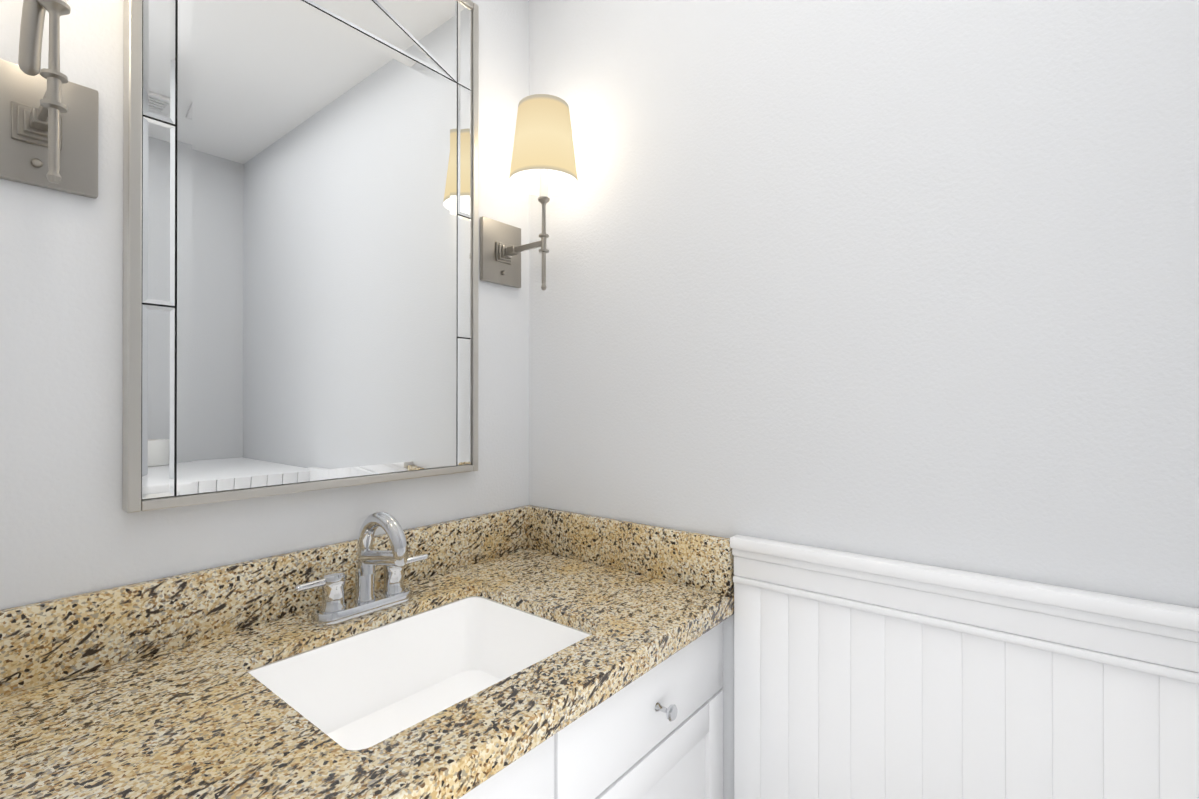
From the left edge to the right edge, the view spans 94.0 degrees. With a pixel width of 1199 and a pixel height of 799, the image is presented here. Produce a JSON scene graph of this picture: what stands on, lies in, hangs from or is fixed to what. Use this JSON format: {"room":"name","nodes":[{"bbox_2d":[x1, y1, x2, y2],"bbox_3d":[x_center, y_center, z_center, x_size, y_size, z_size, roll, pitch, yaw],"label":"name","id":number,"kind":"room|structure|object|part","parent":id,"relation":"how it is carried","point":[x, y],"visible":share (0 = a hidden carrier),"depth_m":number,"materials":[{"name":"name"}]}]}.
{"room":"bathroom","nodes":[
{"label":"bathroom","id":0,"kind":"room"},
{"bbox_2d":[0,0,528,609],"bbox_3d":[-0.549,0.071,1.028,0.100,2.350,1.260,0,0,39],"label":"wall","id":1,"kind":"structure","parent":0,"point":[68,526],"depth_m":0.78,"materials":[{"name":"white paint"}]},
{"bbox_2d":[0,0,98,198],"bbox_3d":[-0.643,-0.469,0.653,0.224,0.450,0.152,0,0,39],"label":"sconce","id":2,"kind":"object","parent":1,"relation":"attached to","point":[49,118],"visible":1,"depth_m":0.70,"materials":[{"name":"silver metal"}]},
{"bbox_2d":[122,0,478,512],"bbox_3d":[-0.471,-0.360,1.018,0.032,1.036,0.607,0,0,39],"label":"mirror","id":3,"kind":"object","parent":1,"relation":"attached to","point":[300,234],"visible":0.98,"depth_m":0.95,"materials":[{"name":"silver metal"}]},
{"bbox_2d":[480,94,577,289],"bbox_3d":[-0.151,-0.444,1.261,0.224,0.405,0.152,0,0,39],"label":"sconce","id":4,"kind":"object","parent":1,"relation":"attached to","point":[543,164],"visible":1,"depth_m":1.23,"materials":[{"name":"beige fabric"}]},
{"bbox_3d":[-0.123,-0.563,1.239,0.152,0.167,0.152,0,0,39],"label":"lamp shade","id":5,"kind":"part","parent":4,"relation":"part of","materials":[{"name":"fabric"}]},
{"bbox_2d":[529,0,1198,798],"bbox_3d":[0.659,0.070,0.798,2.070,2.350,0.100,0,0,39],"label":"wall","id":6,"kind":"structure","parent":0,"point":[909,280],"depth_m":0.90,"materials":[{"name":"white paint"}]},
{"bbox_2d":[730,535,1198,798],"bbox_3d":[0.509,0.749,0.832,0.670,0.991,0.032,0,0,39],"label":"wainscot","id":7,"kind":"structure","parent":6,"relation":"attached to","point":[858,676],"depth_m":0.83,"materials":[{"name":"white paint"}]},
{"bbox_3d":[0.256,1.294,0.374,2.170,0.100,1.260,0,0,39],"label":"floor","id":8,"kind":"structure","parent":0,"visible":0},
{"bbox_2d":[0,505,733,798],"bbox_3d":[-0.289,0.717,0.816,0.565,1.057,1.056,0,0,39],"label":"bathroom vanity","id":9,"kind":"object","parent":8,"relation":"on","point":[529,652],"visible":1,"depth_m":0.84,"materials":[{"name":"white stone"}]},
{"bbox_2d":[295,512,427,626],"bbox_3d":[-0.372,0.277,0.944,0.151,0.176,0.240,0,0,39],"label":"faucet","id":10,"kind":"object","parent":9,"relation":"on","point":[368,607],"depth_m":0.94,"materials":[{"name":"silver metal"}]},
{"bbox_2d":[247,596,591,749],"bbox_3d":[-0.249,0.461,0.839,0.392,0.148,0.480,0,0,39],"label":"sink","id":11,"kind":"object","parent":9,"relation":"in","point":[362,686],"depth_m":0.96,"materials":[{"name":"white ceramic"}]}
]}

